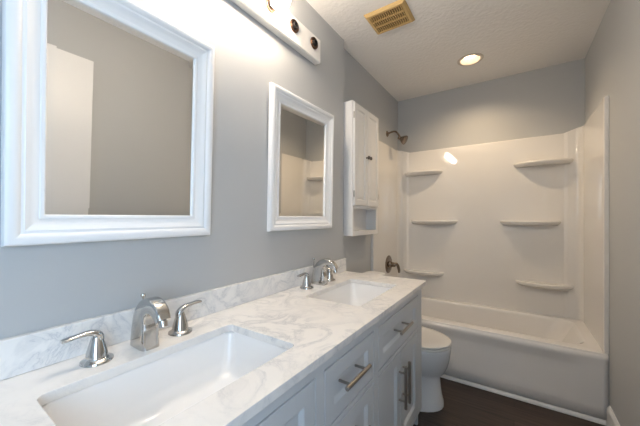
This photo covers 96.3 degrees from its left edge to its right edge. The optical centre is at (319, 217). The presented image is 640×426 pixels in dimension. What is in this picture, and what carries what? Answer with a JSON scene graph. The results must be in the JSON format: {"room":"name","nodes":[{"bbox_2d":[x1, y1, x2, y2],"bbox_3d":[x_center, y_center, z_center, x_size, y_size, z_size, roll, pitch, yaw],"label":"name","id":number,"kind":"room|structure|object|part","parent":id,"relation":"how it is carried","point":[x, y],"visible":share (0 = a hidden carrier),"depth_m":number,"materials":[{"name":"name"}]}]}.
{"room":"bathroom","nodes":[
{"label":"bathroom","id":0,"kind":"room"},
{"bbox_2d":[0,0,397,338],"bbox_3d":[-0.434,-0.021,1.310,0.167,2.504,4.683,0,0,34],"label":"wall","id":1,"kind":"structure","parent":0,"point":[49,285],"depth_m":1.23,"materials":[{"name":"grey paint"}]},
{"bbox_2d":[0,0,214,246],"bbox_3d":[-0.579,-0.296,0.893,0.056,0.730,0.554,0,0,34],"label":"wall mirror","id":2,"kind":"object","parent":1,"relation":"attached to","point":[107,109],"visible":1,"depth_m":0.83,"materials":[{"name":"white mirror"}]},
{"bbox_2d":[45,0,193,215],"bbox_3d":[-0.587,-0.297,0.898,0.005,0.586,0.410,3,1,34],"label":"mirror glass","id":3,"kind":"object","parent":2,"relation":"attached to","point":[119,104],"depth_m":0.85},
{"bbox_2d":[0,258,345,380],"bbox_3d":[-0.333,0.334,1.292,0.020,0.092,1.826,0,0,34],"label":"backsplash","id":4,"kind":"structure","parent":1,"relation":"attached to","point":[26,352],"depth_m":0.85,"materials":[{"name":"white stone"}]},
{"bbox_2d":[230,0,319,64],"bbox_3d":[-0.259,-1.005,1.282,0.152,0.144,1.042,0,0,34],"label":"vanity light","id":5,"kind":"object","parent":1,"relation":"attached to","point":[273,15],"visible":1,"depth_m":1.46,"materials":[{"name":"white metal"}]},
{"bbox_2d":[265,0,289,12],"bbox_3d":[-0.193,-1.019,1.345,0.114,0.092,0.092,0,0,34],"label":"bulb","id":6,"kind":"object","parent":5,"relation":"attached to","point":[271,6],"depth_m":1.34,"materials":[{"name":"white glass"}]},
{"bbox_2d":[290,19,298,32],"bbox_3d":[-0.135,-1.019,1.524,0.010,0.066,0.066,0,0,34],"label":"socket","id":7,"kind":"object","parent":5,"relation":"attached to","point":[294,23],"depth_m":1.52,"materials":[{"name":"black"}]},
{"bbox_2d":[310,37,317,49],"bbox_3d":[-0.033,-1.019,1.674,0.010,0.066,0.066,0,0,34],"label":"socket","id":8,"kind":"object","parent":5,"relation":"attached to","point":[313,40],"depth_m":1.67,"materials":[{"name":"black metal"}]},
{"bbox_2d":[267,82,333,231],"bbox_3d":[-0.084,-0.297,1.635,0.030,0.730,0.565,2,1,35],"label":"wall mirror","id":9,"kind":"object","parent":1,"relation":"attached to","point":[300,132],"visible":1,"depth_m":1.59,"materials":[{"name":"white mirror"}]},
{"bbox_2d":[279,104,324,215],"bbox_3d":[-0.092,-0.297,1.641,0.005,0.586,0.421,2,1,35],"label":"mirror glass","id":10,"kind":"object","parent":9,"relation":"attached to","point":[302,137],"depth_m":1.61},
{"bbox_2d":[344,100,378,235],"bbox_3d":[0.337,-0.354,2.252,0.146,0.974,0.456,0,0,34],"label":"upper cabinet","id":11,"kind":"object","parent":1,"relation":"attached to","point":[361,127],"visible":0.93,"depth_m":2.15,"materials":[{"name":"white paint"}]},
{"bbox_3d":[0.190,-0.354,2.086,0.088,0.974,0.016,0,0,34],"label":"panel","id":12,"kind":"part","parent":11,"relation":"part of","materials":[{"name":"white paint"}]},
{"bbox_3d":[0.302,-0.461,2.140,0.014,0.744,0.211,0,0,34],"label":"door","id":13,"kind":"part","parent":11,"relation":"part of","materials":[{"name":"white paint"}]},
{"bbox_3d":[0.278,0.014,2.292,0.005,0.178,0.424,0,0,34],"label":"panel","id":14,"kind":"part","parent":11,"relation":"part of","materials":[{"name":"white paint"}]},
{"bbox_3d":[0.436,-0.354,2.451,0.088,0.974,0.016,0,0,34],"label":"panel","id":15,"kind":"part","parent":11,"relation":"part of","materials":[{"name":"white paint"}]},
{"bbox_3d":[0.425,-0.461,2.321,0.014,0.744,0.223,0,0,34],"label":"door","id":16,"kind":"part","parent":11,"relation":"part of","materials":[{"name":"white paint"}]},
{"bbox_2d":[386,131,407,144],"bbox_3d":[0.762,-0.791,2.827,0.207,0.160,0.092,0,0,34],"label":"shower","id":17,"kind":"object","parent":1,"relation":"attached to","point":[403,139],"visible":1,"depth_m":2.79,"materials":[{"name":"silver metal"}]},
{"bbox_2d":[306,0,610,100],"bbox_3d":[0.200,-1.303,0.821,1.766,0.060,4.783,0,0,34],"label":"ceiling","id":18,"kind":"structure","parent":0,"point":[417,58],"depth_m":2.02,"materials":[{"name":"white paint"}]},
{"bbox_2d":[364,0,414,34],"bbox_3d":[0.442,-1.264,1.822,0.256,0.018,0.220,0,0,34],"label":"ceiling vent","id":19,"kind":"object","parent":18,"relation":"in","point":[396,14],"visible":1,"depth_m":1.80,"materials":[{"name":"brown plastic"}]},
{"bbox_2d":[457,53,483,65],"bbox_3d":[1.209,-1.289,2.309,0.188,0.048,0.188,0,0,34],"label":"recessed light","id":20,"kind":"object","parent":18,"relation":"in","point":[473,58],"visible":0.91,"depth_m":2.33,"materials":[{"name":"beige glass"}]},
{"bbox_2d":[398,58,584,152],"bbox_3d":[1.512,-0.021,2.760,1.526,2.504,0.100,0,0,34],"label":"wall","id":21,"kind":"structure","parent":0,"point":[550,100],"depth_m":2.62,"materials":[{"name":"grey paint"}]},
{"bbox_2d":[371,95,608,353],"bbox_3d":[1.285,0.042,2.425,1.524,1.541,0.708,0,0,34],"label":"tub surround","id":22,"kind":"object","parent":21,"relation":"attached to","point":[522,224],"visible":1,"depth_m":2.55,"materials":[{"name":"white plastic"}]},
{"bbox_3d":[0.639,0.046,2.807,0.025,1.533,0.616,0,0,34],"label":"panel","id":23,"kind":"part","parent":22,"relation":"part of","materials":[{"name":"white plastic"}]},
{"bbox_2d":[385,255,399,272],"bbox_3d":[0.728,0.463,2.822,0.112,0.176,0.176,0,0,34],"label":"shower valve","id":24,"kind":"object","parent":22,"relation":"attached to","point":[389,264],"visible":1,"depth_m":2.81,"materials":[{"name":"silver metal"}]},
{"bbox_2d":[404,170,442,176],"bbox_3d":[1.034,-0.454,2.924,0.385,0.040,0.109,0,0,34],"label":"shelf","id":25,"kind":"object","parent":22,"relation":"attached to","point":[409,173],"depth_m":2.90,"materials":[{"name":"white plastic"}]},
{"bbox_2d":[404,268,443,275],"bbox_3d":[1.036,0.563,2.922,0.410,0.040,0.109,0,0,34],"label":"shelf","id":26,"kind":"object","parent":22,"relation":"attached to","point":[407,271],"depth_m":2.91,"materials":[{"name":"white plastic"}]},
{"bbox_2d":[411,220,456,223],"bbox_3d":[1.119,0.046,2.866,0.450,0.040,0.109,0,0,34],"label":"shelf","id":27,"kind":"object","parent":22,"relation":"attached to","point":[412,221],"depth_m":2.81,"materials":[{"name":"white plastic"}]},
{"bbox_3d":[1.459,0.046,2.679,1.484,1.533,0.091,0,0,34],"label":"panel","id":28,"kind":"part","parent":22,"relation":"part of","materials":[{"name":"white plastic"}]},
{"bbox_2d":[500,220,560,225],"bbox_3d":[1.770,0.046,2.425,0.423,0.040,0.109,0,0,34],"label":"shelf","id":29,"kind":"object","parent":22,"relation":"attached to","point":[502,222],"depth_m":2.40,"materials":[{"name":"white plastic"}]},
{"bbox_2d":[514,158,573,167],"bbox_3d":[1.845,-0.454,2.374,0.405,0.040,0.109,0,0,34],"label":"shelf","id":30,"kind":"object","parent":22,"relation":"attached to","point":[545,162],"depth_m":2.36,"materials":[{"name":"white plastic"}]},
{"bbox_2d":[516,280,573,289],"bbox_3d":[1.854,0.563,2.369,0.395,0.040,0.109,0,0,34],"label":"shelf","id":31,"kind":"object","parent":22,"relation":"attached to","point":[534,284],"depth_m":2.36,"materials":[{"name":"white plastic"}]},
{"bbox_3d":[1.881,0.042,1.966,0.023,1.541,0.616,0,0,34],"label":"panel","id":32,"kind":"part","parent":22,"relation":"part of","materials":[{"name":"white plastic"}]},
{"bbox_2d":[413,377,604,425],"bbox_3d":[0.200,1.256,0.821,1.766,0.050,4.783,0,0,34],"label":"floor","id":33,"kind":"structure","parent":0,"point":[464,405],"depth_m":1.80,"materials":[{"name":"brown wood"}]},
{"bbox_2d":[242,288,421,425],"bbox_3d":[-0.100,0.819,1.120,0.592,0.824,1.753,0,0,34],"label":"vanity cabinet","id":34,"kind":"object","parent":33,"relation":"on","point":[375,379],"visible":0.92,"depth_m":1.08,"materials":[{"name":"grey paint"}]},
{"bbox_2d":[0,271,425,425],"bbox_3d":[-0.104,0.393,1.137,0.570,0.025,1.826,0,0,34],"label":"countertop","id":35,"kind":"structure","parent":34,"relation":"on","point":[312,330],"depth_m":0.83,"materials":[{"name":"white stone"}]},
{"bbox_2d":[60,293,201,367],"bbox_3d":[-0.501,0.306,0.839,0.181,0.151,0.377,0,0,34],"label":"widespread faucet","id":36,"kind":"object","parent":35,"relation":"on","point":[151,312],"visible":1,"depth_m":0.82,"materials":[{"name":"silver metal"}]},
{"bbox_3d":[-0.609,0.313,0.739,0.024,0.038,0.090,0,0,34],"label":"lever","id":37,"kind":"part","parent":36,"relation":"part of","materials":[{"name":"silver metal"}]},
{"bbox_3d":[-0.593,0.346,0.762,0.074,0.070,0.074,0,0,34],"label":"handle","id":38,"kind":"part","parent":36,"relation":"part of","materials":[{"name":"silver metal"}]},
{"bbox_3d":[-0.494,0.306,0.837,0.166,0.151,0.052,0,0,34],"label":"spout","id":39,"kind":"part","parent":36,"relation":"part of","materials":[{"name":"silver metal"}]},
{"bbox_3d":[-0.464,0.346,0.953,0.074,0.070,0.074,0,0,34],"label":"handle","id":40,"kind":"part","parent":36,"relation":"part of","materials":[{"name":"silver metal"}]},
{"bbox_3d":[-0.448,0.310,0.976,0.024,0.044,0.090,0,0,34],"label":"lever","id":41,"kind":"part","parent":36,"relation":"part of","materials":[{"name":"silver metal"}]},
{"bbox_2d":[42,331,286,425],"bbox_3d":[-0.338,0.478,0.734,0.352,0.143,0.557,0,0,34],"label":"undermount sink","id":42,"kind":"object","parent":35,"relation":"in","point":[155,392],"visible":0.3,"depth_m":0.82,"materials":[{"name":"white ceramic"}]},
{"bbox_2d":[297,258,337,289],"bbox_3d":[0.019,0.306,1.629,0.181,0.151,0.377,0,0,34],"label":"widespread faucet","id":43,"kind":"object","parent":35,"relation":"on","point":[321,275],"visible":1,"depth_m":1.61,"materials":[{"name":"silver metal"}]},
{"bbox_3d":[-0.088,0.313,1.529,0.024,0.038,0.090,0,0,34],"label":"lever","id":44,"kind":"part","parent":43,"relation":"part of","materials":[{"name":"silver metal"}]},
{"bbox_3d":[-0.072,0.346,1.552,0.074,0.070,0.074,0,0,34],"label":"handle","id":45,"kind":"part","parent":43,"relation":"part of","materials":[{"name":"silver metal"}]},
{"bbox_3d":[0.026,0.306,1.627,0.166,0.151,0.052,0,0,34],"label":"spout","id":46,"kind":"part","parent":43,"relation":"part of","materials":[{"name":"silver metal"}]},
{"bbox_3d":[0.057,0.346,1.743,0.074,0.070,0.074,0,0,34],"label":"handle","id":47,"kind":"part","parent":43,"relation":"part of","materials":[{"name":"silver metal"}]},
{"bbox_2d":[314,283,390,305],"bbox_3d":[0.182,0.478,1.510,0.344,0.143,0.535,0,0,34],"label":"undermount sink","id":48,"kind":"object","parent":35,"relation":"in","point":[355,294],"visible":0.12,"depth_m":1.72,"materials":[{"name":"white ceramic"}]},
{"bbox_3d":[-0.188,0.534,0.551,0.018,0.174,0.594,0,0,34],"label":"drawer","id":49,"kind":"part","parent":34,"relation":"part of","materials":[{"name":"grey paint"}]},
{"bbox_3d":[0.104,0.534,0.981,0.018,0.174,0.342,0,0,34],"label":"drawer","id":50,"kind":"part","parent":34,"relation":"part of","materials":[{"name":"grey paint"}]},
{"bbox_3d":[0.104,0.751,0.981,0.018,0.208,0.342,0,0,34],"label":"drawer","id":51,"kind":"part","parent":34,"relation":"part of","materials":[{"name":"grey paint"}]},
{"bbox_3d":[0.114,0.522,0.953,0.052,0.014,0.170,0,0,34],"label":"handle","id":52,"kind":"part","parent":34,"relation":"part of","materials":[{"name":"silver metal"}]},
{"bbox_3d":[0.306,0.875,1.280,0.018,0.455,0.270,0,0,34],"label":"door","id":53,"kind":"part","parent":34,"relation":"part of","materials":[{"name":"grey paint"}]},
{"bbox_3d":[0.390,0.534,1.405,0.018,0.174,0.572,0,0,34],"label":"drawer","id":54,"kind":"part","parent":34,"relation":"part of","materials":[{"name":"grey paint"}]},
{"bbox_3d":[0.388,0.801,1.358,0.052,0.200,0.014,0,0,34],"label":"handle","id":55,"kind":"part","parent":34,"relation":"part of","materials":[{"name":"silver metal"}]},
{"bbox_3d":[0.399,0.525,1.374,0.052,0.014,0.170,0,0,34],"label":"handle","id":56,"kind":"part","parent":34,"relation":"part of","materials":[{"name":"silver metal"}]},
{"bbox_3d":[0.419,0.801,1.404,0.052,0.200,0.014,0,0,34],"label":"handle","id":57,"kind":"part","parent":34,"relation":"part of","materials":[{"name":"silver metal"}]},
{"bbox_3d":[0.468,0.875,1.520,0.018,0.455,0.294,0,0,34],"label":"door","id":58,"kind":"part","parent":34,"relation":"part of","materials":[{"name":"grey paint"}]},
{"bbox_2d":[363,271,451,411],"bbox_3d":[0.565,0.835,2.030,0.672,0.793,0.426,0,0,34],"label":"toilet","id":59,"kind":"object","parent":33,"relation":"on","point":[436,346],"visible":0.34,"depth_m":1.83,"materials":[{"name":"white ceramic"}]},
{"bbox_3d":[0.352,0.457,2.174,0.158,0.038,0.426,0,0,34],"label":"tank lid","id":60,"kind":"part","parent":59,"relation":"part of","materials":[{"name":"white ceramic"}]},
{"bbox_3d":[0.581,1.035,2.019,0.629,0.392,0.360,0,0,34],"label":"bowl","id":61,"kind":"part","parent":59,"relation":"part of","materials":[{"name":"white ceramic"}]},
{"bbox_3d":[0.623,0.809,1.991,0.528,0.022,0.370,0,0,34],"label":"lid","id":62,"kind":"part","parent":59,"relation":"part of","materials":[{"name":"white plastic"}]},
{"bbox_3d":[0.625,0.830,1.989,0.526,0.018,0.370,0,0,34],"label":"seat","id":63,"kind":"part","parent":59,"relation":"part of","materials":[{"name":"white plastic"}]},
{"bbox_2d":[422,296,608,420],"bbox_3d":[1.284,1.022,2.423,1.522,0.418,0.709,0,0,34],"label":"bathtub","id":64,"kind":"object","parent":33,"relation":"on","point":[557,361],"visible":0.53,"depth_m":2.00,"materials":[{"name":"white plastic"}]},
{"bbox_2d":[422,296,608,356],"bbox_3d":[1.284,0.985,2.423,1.522,0.343,0.709,0,0,34],"label":"basin","id":65,"kind":"object","parent":64,"relation":"in","point":[474,330],"depth_m":2.19,"materials":[{"name":"white plastic"}]},
{"bbox_2d":[441,374,606,425],"bbox_3d":[1.080,1.220,2.122,1.524,0.022,0.018,0,0,34],"label":"trim","id":66,"kind":"structure","parent":64,"relation":"attached to","point":[524,399],"depth_m":1.91,"materials":[{"name":"white wood"}]},
{"bbox_2d":[585,0,639,425],"bbox_3d":[0.909,-0.021,0.401,0.120,2.504,4.683,0,0,34],"label":"wall","id":67,"kind":"structure","parent":0,"point":[612,59],"depth_m":1.48,"materials":[{"name":"grey paint"}]},
{"bbox_2d":[607,405,619,425],"bbox_3d":[1.276,1.169,1.064,0.015,0.125,1.514,0,0,34],"label":"baseboard","id":68,"kind":"structure","parent":67,"relation":"attached to","point":[612,420],"depth_m":1.63,"materials":[{"name":"white wood"}]}
]}

